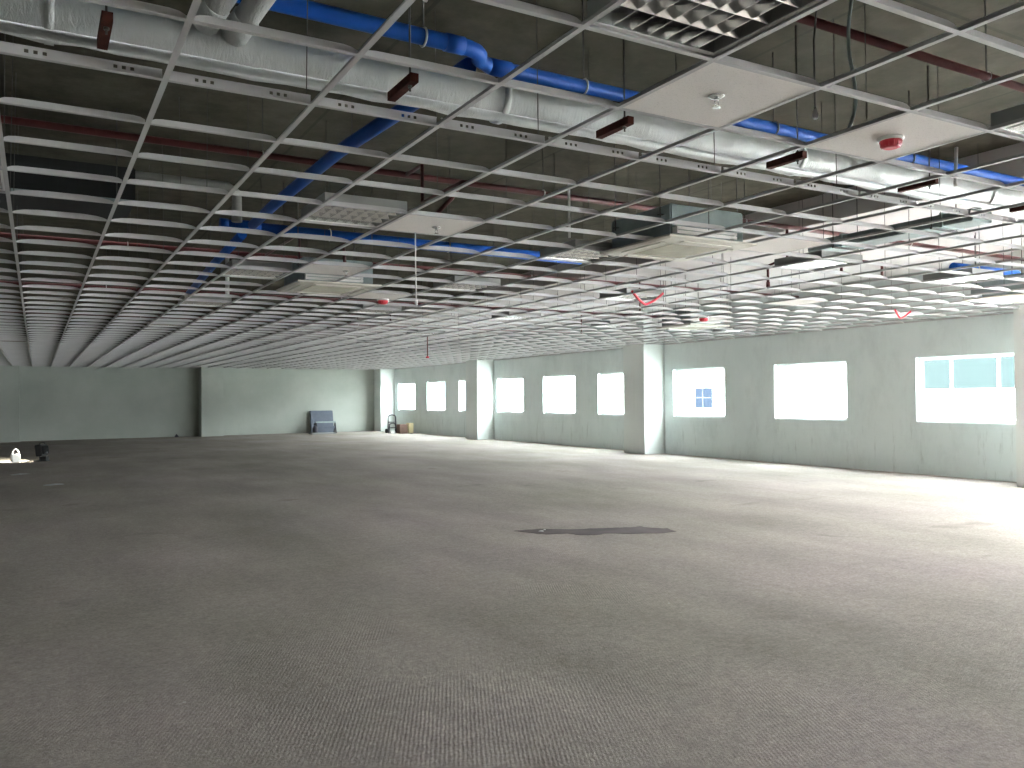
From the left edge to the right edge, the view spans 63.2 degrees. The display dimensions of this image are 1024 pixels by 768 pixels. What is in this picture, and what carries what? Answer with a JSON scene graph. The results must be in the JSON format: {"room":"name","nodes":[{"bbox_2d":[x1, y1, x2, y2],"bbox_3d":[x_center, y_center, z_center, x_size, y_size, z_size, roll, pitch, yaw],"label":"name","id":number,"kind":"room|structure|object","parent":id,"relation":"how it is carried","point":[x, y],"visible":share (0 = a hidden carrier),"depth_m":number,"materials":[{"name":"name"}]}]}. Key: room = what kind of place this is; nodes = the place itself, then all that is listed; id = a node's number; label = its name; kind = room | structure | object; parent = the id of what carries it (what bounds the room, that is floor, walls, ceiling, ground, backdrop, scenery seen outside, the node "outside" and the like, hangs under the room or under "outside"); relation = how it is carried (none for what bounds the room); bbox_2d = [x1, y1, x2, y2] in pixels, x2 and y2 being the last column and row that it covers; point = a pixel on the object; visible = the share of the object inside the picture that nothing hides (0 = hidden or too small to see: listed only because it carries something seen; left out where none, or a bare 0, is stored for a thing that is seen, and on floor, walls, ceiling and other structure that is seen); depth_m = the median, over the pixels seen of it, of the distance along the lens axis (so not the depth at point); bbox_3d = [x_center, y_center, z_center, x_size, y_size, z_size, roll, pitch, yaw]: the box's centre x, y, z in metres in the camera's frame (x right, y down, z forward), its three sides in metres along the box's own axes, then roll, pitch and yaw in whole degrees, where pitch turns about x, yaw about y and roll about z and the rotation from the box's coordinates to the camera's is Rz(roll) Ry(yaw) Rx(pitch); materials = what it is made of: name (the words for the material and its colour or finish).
{"room":"empty office floor","nodes":[
{"label":"empty office floor","id":0,"kind":"room"},
{"bbox_2d":[0,305,350,330],"bbox_3d":[-12.442,-1.884,22.391,16.600,0.330,0.750,0,-1,-30],"label":"beam","id":1,"kind":"structure","parent":0,"point":[67,318],"depth_m":23.25,"materials":[{"name":"metal"}]},
{"bbox_2d":[20,342,373,440],"bbox_3d":[-15.151,0.104,31.922,21.950,3.950,0.300,0,-1,-30],"label":"wall","id":2,"kind":"structure","parent":0,"point":[57,403],"depth_m":32.77,"materials":[{"name":"grey paint"}]},
{"bbox_2d":[0,342,19,442],"bbox_3d":[-18.085,0.095,29.729,0.880,3.950,0.600,0,-1,-30],"label":"column","id":3,"kind":"structure","parent":2,"relation":"attached to","point":[9,375],"depth_m":29.53,"materials":[{"name":"grey paint"}]},
{"bbox_2d":[0,330,277,346],"bbox_3d":[-16.962,-1.716,30.305,16.600,0.330,0.780,0,-1,-30],"label":"beam","id":4,"kind":"structure","parent":2,"relation":"attached to","point":[8,330],"depth_m":31.12,"materials":[{"name":"metal"}]},
{"bbox_2d":[198,345,223,436],"bbox_3d":[-11.986,0.096,33.155,0.830,3.950,0.700,0,-1,-30],"label":"column","id":5,"kind":"structure","parent":2,"relation":"attached to","point":[210,379],"depth_m":32.84,"materials":[{"name":"grey paint"}]},
{"bbox_2d":[0,253,483,301],"bbox_3d":[-8.004,-2.049,14.621,16.600,0.330,0.750,0,-1,-30],"label":"beam","id":6,"kind":"structure","parent":0,"point":[278,284],"depth_m":15.10,"materials":[{"name":"metal"}]},
{"bbox_2d":[0,431,1023,767],"bbox_3d":[-3.751,1.786,12.263,22.250,0.250,45.680,0,-1,-30],"label":"floor","id":7,"kind":"structure","parent":0,"point":[358,599],"depth_m":5.63,"materials":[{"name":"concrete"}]},
{"bbox_2d":[10,449,19,462],"bbox_3d":[-11.757,1.690,19.718,0.119,0.326,0.187,-1,-1,43],"label":"can","id":8,"kind":"object","parent":7,"relation":"on","point":[14,457],"visible":1,"depth_m":19.67,"materials":[{"name":"white paint"}]},
{"bbox_2d":[34,442,49,461],"bbox_3d":[-11.290,1.628,20.009,0.282,0.449,0.334,0,-1,-6],"label":"floodlight","id":9,"kind":"object","parent":7,"relation":"on","point":[42,450],"visible":1,"depth_m":19.90,"materials":[{"name":"black plastic"}]},
{"bbox_2d":[309,410,333,432],"bbox_3d":[-8.104,1.606,35.485,0.984,0.944,0.264,0,-1,-30],"label":"stack","id":10,"kind":"object","parent":7,"relation":"on","point":[315,416],"visible":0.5,"depth_m":35.47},
{"bbox_2d":[316,421,336,432],"bbox_3d":[-7.781,1.815,34.794,0.856,0.508,0.333,0,-1,-30],"label":"trestle","id":11,"kind":"object","parent":7,"relation":"on","point":[334,422],"visible":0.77,"depth_m":34.78,"materials":[{"name":"metal"}]},
{"bbox_2d":[385,414,396,432],"bbox_3d":[-4.955,1.647,34.509,0.536,0.774,0.400,0,-1,-35],"label":"hand truck","id":12,"kind":"object","parent":7,"relation":"on","point":[389,427],"visible":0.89,"depth_m":34.45,"materials":[{"name":"metal"}]},
{"bbox_2d":[397,424,407,433],"bbox_3d":[-4.494,1.834,34.080,0.344,0.372,0.360,0,-1,-30],"label":"cardboard box","id":13,"kind":"object","parent":7,"relation":"on","point":[401,428],"visible":0.98,"depth_m":33.93,"materials":[{"name":"brown cardboard"}]},
{"bbox_2d":[517,526,675,534],"bbox_3d":[0.880,1.563,8.854,1.697,0.004,0.489,0,-1,-6],"label":"puddle","id":14,"kind":"object","parent":7,"relation":"on","point":[639,529],"visible":1,"depth_m":8.84,"materials":[{"name":"liquid"}]},
{"bbox_2d":[0,0,1023,336],"bbox_3d":[-3.788,-2.413,12.331,22.250,0.250,45.680,0,-1,-30],"label":"ceiling","id":15,"kind":"structure","parent":0,"point":[505,34],"depth_m":7.53,"materials":[{"name":"concrete"}]},
{"bbox_2d":[0,108,135,219],"bbox_3d":[-6.834,-1.958,5.716,7.800,0.820,0.970,0,-1,-30],"label":"duct","id":16,"kind":"object","parent":15,"relation":"hanging from","point":[20,180],"visible":0.55,"depth_m":7.11,"materials":[{"name":"black metal"}]},
{"bbox_2d":[97,5,112,50],"bbox_3d":[-1.791,-1.970,3.661,0.044,0.950,0.320,0,-1,-30],"label":"bracket","id":17,"kind":"object","parent":15,"relation":"hanging from","point":[106,19],"visible":1,"depth_m":3.57,"materials":[{"name":"red metal"}]},
{"bbox_2d":[186,209,246,293],"bbox_3d":[-4.072,-1.864,11.219,0.126,0.879,4.555,0,-1,-28],"label":"drain pipe","id":18,"kind":"object","parent":15,"relation":"hanging from","point":[239,237],"visible":0.65,"depth_m":10.49,"materials":[{"name":"blue plastic"}]},
{"bbox_2d":[0,287,569,332],"bbox_3d":[-6.745,-1.805,19.222,19.350,0.690,0.080,0,-1,-30],"label":"pipe","id":19,"kind":"object","parent":15,"relation":"hanging from","point":[140,287],"visible":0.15,"depth_m":19.52,"materials":[{"name":"grey metal"}]},
{"bbox_2d":[276,169,381,295],"bbox_3d":[-2.119,-1.711,9.575,0.950,1.269,0.950,0,-1,-30],"label":"air conditioner","id":20,"kind":"object","parent":15,"relation":"hanging from","point":[307,283],"visible":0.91,"depth_m":9.32,"materials":[{"name":"beige plastic"}]},
{"bbox_2d":[299,286,357,293],"bbox_3d":[-2.113,-1.086,9.565,0.540,0.017,0.540,0,-1,-30],"label":"grille","id":21,"kind":"object","parent":20,"relation":"attached to","point":[319,289],"depth_m":9.52,"materials":[{"name":"white metal"}]},
{"bbox_2d":[0,249,659,333],"bbox_3d":[-4.376,-1.658,15.074,19.350,1.160,0.152,0,-1,-30],"label":"pipe","id":22,"kind":"object","parent":15,"relation":"hanging from","point":[1,281],"visible":0.48,"depth_m":14.97,"materials":[{"name":"red metal"}]},
{"bbox_2d":[248,57,475,228],"bbox_3d":[-1.545,-2.037,6.851,0.198,0.719,4.654,0,-1,-33],"label":"pipe","id":23,"kind":"object","parent":15,"relation":"hanging from","point":[378,125],"visible":0.57,"depth_m":6.35,"materials":[{"name":"blue plastic"}]},
{"bbox_2d":[0,217,798,315],"bbox_3d":[-1.736,-1.731,10.451,19.351,1.210,3.654,0,-1,-30],"label":"pipe","id":24,"kind":"object","parent":15,"relation":"hanging from","point":[4,235],"visible":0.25,"depth_m":11.04,"materials":[{"name":"red paint"}]},
{"bbox_2d":[219,182,581,264],"bbox_3d":[-1.093,-1.982,10.080,4.702,0.732,0.149,0,-1,-31],"label":"drain pipe","id":25,"kind":"object","parent":15,"relation":"hanging from","point":[274,228],"visible":0.62,"depth_m":9.73,"materials":[{"name":"blue plastic"}]},
{"bbox_2d":[135,171,241,222],"bbox_3d":[-5.007,-1.940,7.663,4.904,0.434,0.110,0,-1,-30],"label":"vent pipe","id":26,"kind":"object","parent":25,"relation":"attached to","point":[236,200],"visible":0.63,"depth_m":8.62,"materials":[{"name":"grey metal"}]},
{"bbox_2d":[387,6,418,101],"bbox_3d":[-0.575,-1.970,4.355,0.044,0.950,0.320,0,-1,-30],"label":"bracket","id":27,"kind":"object","parent":15,"relation":"hanging from","point":[409,81],"visible":1,"depth_m":4.27,"materials":[{"name":"red metal"}]},
{"bbox_2d":[0,0,1023,369],"bbox_3d":[-4.266,-1.619,15.006,19.824,1.242,39.932,0,-1,-30],"label":"grid","id":28,"kind":"object","parent":15,"relation":"hanging from","point":[42,351],"visible":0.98,"depth_m":7.12,"materials":[{"name":"white metal"}]},
{"bbox_2d":[0,158,4,190],"bbox_3d":[-3.211,-1.227,4.711,0.584,0.076,0.584,0,-1,-30],"label":"light","id":29,"kind":"object","parent":28,"relation":"attached to","point":[2,187],"visible":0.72,"depth_m":4.91,"materials":[{"name":"white paint"}]},
{"bbox_2d":[147,318,187,326],"bbox_3d":[-5.887,-1.049,14.236,0.584,0.076,0.584,0,-1,-30],"label":"light","id":30,"kind":"object","parent":28,"relation":"attached to","point":[149,321],"visible":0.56,"depth_m":14.26,"materials":[{"name":"white paint"}]},
{"bbox_2d":[178,295,231,305],"bbox_3d":[-4.102,-1.116,11.111,0.584,0.076,0.584,0,-1,-30],"label":"light","id":31,"kind":"object","parent":28,"relation":"attached to","point":[182,296],"visible":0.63,"depth_m":11.06,"materials":[{"name":"white paint"}]},
{"bbox_2d":[225,258,228,293],"bbox_3d":[-4.292,-1.605,12.556,0.059,0.650,0.060,0,-1,-30],"label":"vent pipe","id":32,"kind":"object","parent":28,"relation":"attached to","point":[226,259],"visible":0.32,"depth_m":12.53,"materials":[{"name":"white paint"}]},
{"bbox_2d":[221,259,291,278],"bbox_3d":[-2.614,-1.171,8.506,0.584,0.076,0.584,0,-1,-30],"label":"light","id":33,"kind":"object","parent":28,"relation":"attached to","point":[233,272],"visible":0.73,"depth_m":8.42,"materials":[{"name":"white paint"}]},
{"bbox_2d":[251,335,284,340],"bbox_3d":[-5.291,-0.993,18.031,0.584,0.076,0.584,0,-1,-30],"label":"light","id":34,"kind":"object","parent":28,"relation":"attached to","point":[258,335],"visible":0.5,"depth_m":18.00,"materials":[{"name":"white paint"}]},
{"bbox_2d":[287,324,326,330],"bbox_3d":[-3.803,-1.049,15.427,0.584,0.076,0.584,0,-1,-30],"label":"light","id":35,"kind":"object","parent":28,"relation":"attached to","point":[302,324],"visible":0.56,"depth_m":15.47,"materials":[{"name":"white paint"}]},
{"bbox_2d":[296,264,369,275],"bbox_3d":[-1.796,-1.141,8.282,0.592,0.013,0.592,0,-1,-30],"label":"tile","id":36,"kind":"structure","parent":28,"relation":"attached to","point":[312,268],"depth_m":8.27,"materials":[{"name":"white tile"}]},
{"bbox_2d":[301,192,406,227],"bbox_3d":[-1.127,-1.226,5.902,0.584,0.076,0.584,0,-1,-30],"label":"light","id":37,"kind":"object","parent":28,"relation":"attached to","point":[327,214],"visible":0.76,"depth_m":5.86,"materials":[{"name":"white paint"}]},
{"bbox_2d":[350,304,400,313],"bbox_3d":[-2.018,-1.115,12.301,0.584,0.076,0.584,0,-1,-30],"label":"light","id":38,"kind":"object","parent":28,"relation":"attached to","point":[358,305],"visible":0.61,"depth_m":12.25,"materials":[{"name":"white paint"}]},
{"bbox_2d":[352,293,411,299],"bbox_3d":[-1.646,-1.108,10.440,0.592,0.013,0.592,0,-1,-30],"label":"tile","id":39,"kind":"structure","parent":28,"relation":"attached to","point":[365,295],"depth_m":10.46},
{"bbox_2d":[377,298,388,304],"bbox_3d":[-1.663,-1.062,10.741,0.160,0.068,0.155,0,-1,-30],"label":"smoke detector","id":40,"kind":"object","parent":39,"relation":"attached to","point":[383,301],"visible":1,"depth_m":10.69,"materials":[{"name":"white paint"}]},
{"bbox_2d":[415,233,417,304],"bbox_3d":[-0.744,-0.895,6.459,0.021,0.570,0.022,0,-1,-30],"label":"cable","id":41,"kind":"object","parent":28,"relation":"hanging from","point":[416,300],"visible":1,"depth_m":6.45,"materials":[{"name":"white paint"}]},
{"bbox_2d":[407,328,444,334],"bbox_3d":[-1.719,-1.048,16.617,0.584,0.076,0.584,0,-1,-30],"label":"light","id":42,"kind":"object","parent":28,"relation":"attached to","point":[427,328],"visible":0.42,"depth_m":16.68,"materials":[{"name":"white paint"}]},
{"bbox_2d":[382,215,481,235],"bbox_3d":[-0.605,-1.185,6.199,0.592,0.013,0.592,0,-1,-30],"label":"tile","id":43,"kind":"structure","parent":28,"relation":"attached to","point":[410,223],"depth_m":6.19,"materials":[{"name":"white tile"}]},
{"bbox_2d":[433,275,500,290],"bbox_3d":[-0.530,-1.170,9.697,0.584,0.076,0.584,0,-1,-30],"label":"light","id":44,"kind":"object","parent":28,"relation":"attached to","point":[456,286],"visible":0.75,"depth_m":9.62,"materials":[{"name":"white paint"}]},
{"bbox_2d":[492,311,540,319],"bbox_3d":[0.066,-1.114,13.491,0.584,0.076,0.584,0,-1,-30],"label":"light","id":45,"kind":"object","parent":28,"relation":"attached to","point":[503,312],"visible":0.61,"depth_m":13.44,"materials":[{"name":"white paint"}]},
{"bbox_2d":[568,185,570,237],"bbox_3d":[0.491,-1.499,7.166,0.020,0.480,0.020,0,-1,-7],"label":"rod","id":46,"kind":"object","parent":28,"relation":"attached to","point":[569,233],"visible":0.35,"depth_m":7.16,"materials":[{"name":"white paint"}]},
{"bbox_2d":[540,239,614,261],"bbox_3d":[0.660,-1.214,7.613,0.584,0.076,0.584,0,-1,-30],"label":"light","id":47,"kind":"object","parent":28,"relation":"attached to","point":[576,254],"visible":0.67,"depth_m":7.61,"materials":[{"name":"white paint"}]},
{"bbox_2d":[591,320,635,326],"bbox_3d":[1.853,-1.102,15.203,0.584,0.076,0.584,0,-1,-30],"label":"light","id":48,"kind":"object","parent":28,"relation":"attached to","point":[603,320],"visible":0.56,"depth_m":15.21,"materials":[{"name":"white paint"}]},
{"bbox_2d":[599,288,662,300],"bbox_3d":[1.554,-1.169,10.887,0.584,0.076,0.584,0,-1,-30],"label":"light","id":49,"kind":"object","parent":28,"relation":"attached to","point":[625,290],"visible":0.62,"depth_m":10.82,"materials":[{"name":"white paint"}]},
{"bbox_2d":[631,290,663,305],"bbox_3d":[1.698,-1.080,10.513,0.520,0.178,0.082,0,-1,-30],"label":"hose","id":50,"kind":"object","parent":28,"relation":"hanging from","point":[632,291],"visible":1,"depth_m":10.52,"materials":[{"name":"red plastic"}]},
{"bbox_2d":[587,0,822,55],"bbox_3d":[0.658,-1.292,2.776,0.584,0.076,0.584,0,-1,-30],"label":"light","id":51,"kind":"object","parent":28,"relation":"attached to","point":[709,27],"visible":0.96,"depth_m":2.90,"materials":[{"name":"white paint"}]},
{"bbox_2d":[686,317,729,320],"bbox_3d":[3.267,-1.095,13.937,0.592,0.013,0.592,0,-1,-30],"label":"tile","id":52,"kind":"structure","parent":28,"relation":"attached to","point":[709,318],"depth_m":14.00,"materials":[{"name":"white"}]},
{"bbox_2d":[623,62,815,127],"bbox_3d":[0.882,-1.240,3.594,0.592,0.013,0.592,0,-1,-30],"label":"tile","id":53,"kind":"structure","parent":28,"relation":"attached to","point":[747,93],"depth_m":3.57,"materials":[{"name":"white tile"}]},
{"bbox_2d":[708,93,724,108],"bbox_3d":[0.876,-1.208,3.569,0.072,0.052,0.072,0,-1,-30],"label":"sprinkler","id":54,"kind":"object","parent":53,"relation":"attached to","point":[715,96],"visible":1,"depth_m":3.56,"materials":[{"name":"silver metal"}]},
{"bbox_2d":[713,327,755,331],"bbox_3d":[4.458,-1.101,16.690,0.584,0.076,0.584,0,-1,-30],"label":"light","id":55,"kind":"object","parent":28,"relation":"attached to","point":[725,327],"visible":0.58,"depth_m":16.66,"materials":[{"name":"white paint"}]},
{"bbox_2d":[740,238,827,253],"bbox_3d":[2.297,-1.195,7.165,0.592,0.013,0.592,0,-1,-30],"label":"tile","id":56,"kind":"structure","parent":28,"relation":"attached to","point":[779,245],"depth_m":7.16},
{"bbox_2d":[767,299,824,304],"bbox_3d":[3.936,-1.139,11.555,0.592,0.013,0.592,0,-1,-30],"label":"tile","id":57,"kind":"structure","parent":28,"relation":"attached to","point":[797,301],"depth_m":11.57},
{"bbox_2d":[774,250,862,270],"bbox_3d":[3.041,-1.224,8.282,0.584,0.076,0.584,0,-1,-30],"label":"light","id":58,"kind":"object","parent":28,"relation":"attached to","point":[818,264],"visible":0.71,"depth_m":8.23,"materials":[{"name":"white paint"}]},
{"bbox_2d":[811,113,983,160],"bbox_3d":[1.924,-1.240,4.189,0.592,0.013,0.592,0,-1,-30],"label":"tile","id":59,"kind":"structure","parent":28,"relation":"attached to","point":[920,132],"depth_m":4.16,"materials":[{"name":"white tile"}]},
{"bbox_2d":[877,134,903,149],"bbox_3d":[1.900,-1.207,4.175,0.128,0.054,0.124,0,-1,-30],"label":"smoke detector","id":60,"kind":"object","parent":59,"relation":"attached to","point":[892,141],"visible":1,"depth_m":4.14,"materials":[{"name":"red plastic"}]},
{"bbox_2d":[874,313,920,316],"bbox_3d":[6.243,-1.127,13.564,0.592,0.013,0.592,0,-1,-30],"label":"tile","id":61,"kind":"structure","parent":28,"relation":"attached to","point":[900,314],"depth_m":13.60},
{"bbox_2d":[953,147,957,185],"bbox_3d":[3.224,-1.581,6.050,0.024,0.308,0.134,-1,-1,34],"label":"strut","id":62,"kind":"object","parent":28,"relation":"attached to","point":[955,148],"visible":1,"depth_m":6.05,"materials":[{"name":"paint"}]},
{"bbox_2d":[923,268,1002,283],"bbox_3d":[5.125,-1.224,9.472,0.584,0.076,0.584,0,-1,-30],"label":"light","id":63,"kind":"object","parent":28,"relation":"attached to","point":[967,279],"visible":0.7,"depth_m":9.43,"materials":[{"name":"white paint"}]},
{"bbox_2d":[991,104,1023,136],"bbox_3d":[2.742,-1.292,3.966,0.584,0.076,0.584,0,-1,-30],"label":"light","id":64,"kind":"object","parent":28,"relation":"attached to","point":[1016,112],"visible":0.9,"depth_m":4.04,"materials":[{"name":"white paint"}]},
{"bbox_2d":[0,98,1023,286],"bbox_3d":[0.012,-1.796,7.419,19.346,1.210,1.381,0,-1,-32],"label":"pipe","id":65,"kind":"object","parent":15,"relation":"hanging from","point":[422,177],"visible":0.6,"depth_m":7.10,"materials":[{"name":"metal"}]},
{"bbox_2d":[596,39,633,138],"bbox_3d":[0.615,-1.970,5.035,0.044,0.950,0.320,0,-1,-30],"label":"bracket","id":66,"kind":"object","parent":15,"relation":"hanging from","point":[627,121],"visible":1,"depth_m":4.95,"materials":[{"name":"red metal"}]},
{"bbox_2d":[236,0,1023,185],"bbox_3d":[-0.582,-2.132,4.550,15.503,0.619,0.272,0,-1,-31],"label":"drain pipe","id":67,"kind":"object","parent":15,"relation":"hanging from","point":[422,36],"visible":0.74,"depth_m":4.89,"materials":[{"name":"blue plastic"}]},
{"bbox_2d":[599,143,756,261],"bbox_3d":[1.418,-1.780,7.229,0.950,1.269,0.950,0,-1,-30],"label":"air conditioner","id":68,"kind":"object","parent":15,"relation":"hanging from","point":[669,242],"visible":0.92,"depth_m":6.96,"materials":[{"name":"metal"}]},
{"bbox_2d":[633,244,719,257],"bbox_3d":[1.424,-1.155,7.219,0.540,0.017,0.540,0,-1,-30],"label":"grille","id":69,"kind":"object","parent":68,"relation":"attached to","point":[666,250],"depth_m":7.18,"materials":[{"name":"white metal"}]},
{"bbox_2d":[656,275,729,329],"bbox_3d":[3.329,-1.665,15.401,0.950,1.269,0.950,0,-1,-30],"label":"air conditioner","id":70,"kind":"object","parent":15,"relation":"hanging from","point":[701,325],"visible":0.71,"depth_m":15.11,"materials":[{"name":"beige plastic"}]},
{"bbox_2d":[673,326,712,329],"bbox_3d":[3.334,-1.040,15.391,0.540,0.017,0.540,0,-1,-30],"label":"grille","id":71,"kind":"object","parent":70,"relation":"attached to","point":[688,327],"depth_m":15.28,"materials":[{"name":"white metal"}]},
{"bbox_2d":[766,25,806,168],"bbox_3d":[1.891,-1.969,5.764,0.044,0.950,0.320,0,-1,-30],"label":"bracket","id":72,"kind":"object","parent":15,"relation":"hanging from","point":[799,155],"visible":0.95,"depth_m":5.68,"materials":[{"name":"red metal"}]},
{"bbox_2d":[812,11,818,119],"bbox_3d":[1.669,-1.893,4.265,0.438,1.153,0.070,0,-1,-30],"label":"loose cable","id":73,"kind":"object","parent":15,"relation":"hanging from","point":[815,112],"visible":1,"depth_m":4.16,"materials":[{"name":"metal"}]},
{"bbox_2d":[812,109,818,119],"bbox_3d":[1.507,-1.342,4.137,0.030,0.050,0.030,0,-1,-30],"label":"socket","id":74,"kind":"object","parent":73,"relation":"attached to","point":[815,113],"depth_m":4.13,"materials":[{"name":"white paint"}]},
{"bbox_2d":[847,0,857,127],"bbox_3d":[1.770,-1.872,4.242,0.244,1.196,0.035,0,-1,-40],"label":"conduit","id":75,"kind":"object","parent":15,"relation":"hanging from","point":[851,1],"visible":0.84,"depth_m":4.17,"materials":[{"name":"metal"}]},
{"bbox_2d":[808,149,991,251],"bbox_3d":[4.139,-1.985,9.086,0.440,0.850,2.000,0,-1,-30],"label":"duct","id":76,"kind":"object","parent":15,"relation":"hanging from","point":[959,224],"visible":0.59,"depth_m":8.83,"materials":[{"name":"metal"}]},
{"bbox_2d":[795,0,1023,92],"bbox_3d":[5.137,-2.179,6.482,11.350,0.565,0.090,0,-1,-30],"label":"pipe","id":77,"kind":"object","parent":15,"relation":"hanging from","point":[821,24],"visible":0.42,"depth_m":4.86,"materials":[{"name":"brown metal"}]},
{"bbox_2d":[897,66,938,192],"bbox_3d":[3.150,-1.969,6.483,0.044,0.950,0.320,0,-1,-30],"label":"bracket","id":78,"kind":"object","parent":15,"relation":"hanging from","point":[935,181],"visible":0.65,"depth_m":6.40,"materials":[{"name":"red metal"}]},
{"bbox_2d":[949,235,1020,274],"bbox_3d":[6.577,-1.947,11.572,1.500,0.890,0.140,0,-1,-30],"label":"drain pipe","id":79,"kind":"object","parent":15,"relation":"hanging from","point":[952,265],"visible":0.26,"depth_m":11.46,"materials":[{"name":"blue plastic"}]},
{"bbox_2d":[962,230,1023,303],"bbox_3d":[6.773,-1.763,11.185,0.950,1.269,0.950,0,-1,-30],"label":"air conditioner","id":80,"kind":"object","parent":15,"relation":"hanging from","point":[1009,297],"visible":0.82,"depth_m":11.05,"materials":[{"name":"beige plastic"}]},
{"bbox_2d":[987,297,1023,302],"bbox_3d":[6.779,-1.138,11.175,0.540,0.017,0.540,0,-1,-30],"label":"grille","id":81,"kind":"object","parent":80,"relation":"attached to","point":[1014,299],"depth_m":11.24,"materials":[{"name":"white metal"}]},
{"bbox_2d":[1009,206,1023,212],"bbox_3d":[4.496,-1.968,7.251,0.044,0.950,0.320,0,-1,-30],"label":"bracket","id":82,"kind":"object","parent":15,"relation":"hanging from","point":[1020,208],"visible":0.73,"depth_m":7.32,"materials":[{"name":"red metal"}]},
{"bbox_2d":[394,259,1016,481],"bbox_3d":[5.726,-0.310,17.720,0.220,3.950,45.080,0,-1,-30],"label":"wall","id":83,"kind":"structure","parent":0,"point":[883,430],"depth_m":17.27,"materials":[{"name":"paint"}]},
{"bbox_2d":[374,349,394,431],"bbox_3d":[-5.628,0.098,36.722,0.650,3.950,0.810,0,-1,-30],"label":"column","id":84,"kind":"structure","parent":83,"relation":"attached to","point":[384,379],"depth_m":36.40,"materials":[{"name":"white paint"}]},
{"bbox_2d":[400,383,414,409],"bbox_3d":[-4.373,0.536,35.443,0.060,1.140,1.860,0,-1,-30],"label":"window","id":85,"kind":"structure","parent":83,"relation":"in","point":[402,383],"depth_m":36.21,"materials":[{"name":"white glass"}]},
{"bbox_2d":[429,381,445,410],"bbox_3d":[-2.871,0.480,32.812,0.060,1.140,1.740,0,-1,-30],"label":"window","id":86,"kind":"structure","parent":83,"relation":"in","point":[443,381],"depth_m":33.52,"materials":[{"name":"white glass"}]},
{"bbox_2d":[461,380,465,410],"bbox_3d":[-1.423,0.426,30.277,0.060,1.140,1.800,0,-1,-30],"label":"window","id":87,"kind":"structure","parent":83,"relation":"in","point":[463,380],"depth_m":31.02,"materials":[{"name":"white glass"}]},
{"bbox_2d":[466,334,493,439],"bbox_3d":[-1.116,-0.070,28.822,0.650,3.950,0.850,0,-1,-30],"label":"column","id":88,"kind":"structure","parent":83,"relation":"attached to","point":[479,373],"depth_m":28.49,"materials":[{"name":"white paint"}]},
{"bbox_2d":[500,378,522,412],"bbox_3d":[0.042,0.372,27.711,0.060,1.140,1.750,0,-1,-30],"label":"window","id":89,"kind":"structure","parent":83,"relation":"in","point":[503,378],"depth_m":28.41,"materials":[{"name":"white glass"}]},
{"bbox_2d":[0,0,1023,216],"bbox_3d":[0.506,-1.684,5.311,21.154,0.275,0.270,0,-1,-30],"label":"air duct","id":90,"kind":"object","parent":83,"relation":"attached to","point":[138,35],"visible":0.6,"depth_m":4.62,"materials":[{"name":"metal"}]},
{"bbox_2d":[193,0,236,35],"bbox_3d":[-1.064,-2.003,3.638,1.207,0.630,0.134,-1,-1,42],"label":"pipe","id":91,"kind":"object","parent":90,"relation":"attached to","point":[214,8],"visible":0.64,"depth_m":3.90,"materials":[{"name":"metal"}]},
{"bbox_2d":[221,0,275,46],"bbox_3d":[-0.938,-1.982,3.721,1.232,0.632,0.134,-1,-1,42],"label":"pipe","id":92,"kind":"object","parent":90,"relation":"attached to","point":[252,12],"visible":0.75,"depth_m":3.97,"materials":[{"name":"metal"}]},
{"bbox_2d":[546,375,574,413],"bbox_3d":[1.515,0.317,25.133,0.060,1.140,1.770,0,-1,-30],"label":"window","id":93,"kind":"structure","parent":83,"relation":"in","point":[547,377],"depth_m":25.70,"materials":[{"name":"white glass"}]},
{"bbox_2d":[601,373,623,414],"bbox_3d":[2.990,0.263,22.550,0.060,1.140,1.900,0,-1,-30],"label":"window","id":94,"kind":"structure","parent":83,"relation":"in","point":[602,387],"depth_m":23.33,"materials":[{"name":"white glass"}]},
{"bbox_2d":[623,308,664,453],"bbox_3d":[3.327,-0.235,21.043,0.650,3.950,0.830,0,-1,-30],"label":"column","id":95,"kind":"structure","parent":83,"relation":"attached to","point":[643,364],"depth_m":20.74,"materials":[{"name":"white paint"}]},
{"bbox_2d":[277,142,1023,348],"bbox_3d":[3.422,-2.110,16.442,5.050,0.350,45.080,0,-1,-30],"label":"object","id":96,"kind":"structure","parent":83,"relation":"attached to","point":[846,210],"depth_m":13.87,"materials":[{"name":"white metal"}]},
{"bbox_2d":[676,368,724,416],"bbox_3d":[4.530,0.205,19.854,0.060,1.140,1.770,0,-1,-30],"label":"window","id":97,"kind":"structure","parent":83,"relation":"in","point":[677,371],"depth_m":20.38,"materials":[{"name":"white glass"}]},
{"bbox_2d":[777,362,846,419],"bbox_3d":[6.154,0.145,17.011,0.060,1.140,1.820,0,-1,-30],"label":"window","id":98,"kind":"structure","parent":83,"relation":"in","point":[826,363],"depth_m":17.42,"materials":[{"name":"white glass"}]},
{"bbox_2d":[1012,250,1023,486],"bbox_3d":[8.177,-0.415,12.551,0.650,3.950,0.830,0,-1,-30],"label":"column","id":99,"kind":"structure","parent":83,"relation":"attached to","point":[1018,314],"depth_m":12.68,"materials":[{"name":"white paint"}]},
{"label":"outside","id":100,"kind":"structure","parent":0,"visible":0},
{"bbox_3d":[48.330,7.968,50.470,106.000,0.300,180.000,0,-1,-30],"label":"ground","id":101,"kind":"structure","parent":100,"visible":0},
{"bbox_2d":[438,382,465,409],"bbox_3d":[-5.920,3.178,105.051,6.080,12.000,3.200,0,-1,-30],"label":"building","id":102,"kind":"structure","parent":101,"relation":"on","point":[441,386],"depth_m":103.71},
{"bbox_2d":[604,353,1014,423],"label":"windows","id":103,"kind":"structure","parent":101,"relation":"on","point":[965,388],"depth_m":52.35,"materials":[{"name":"white glass"}]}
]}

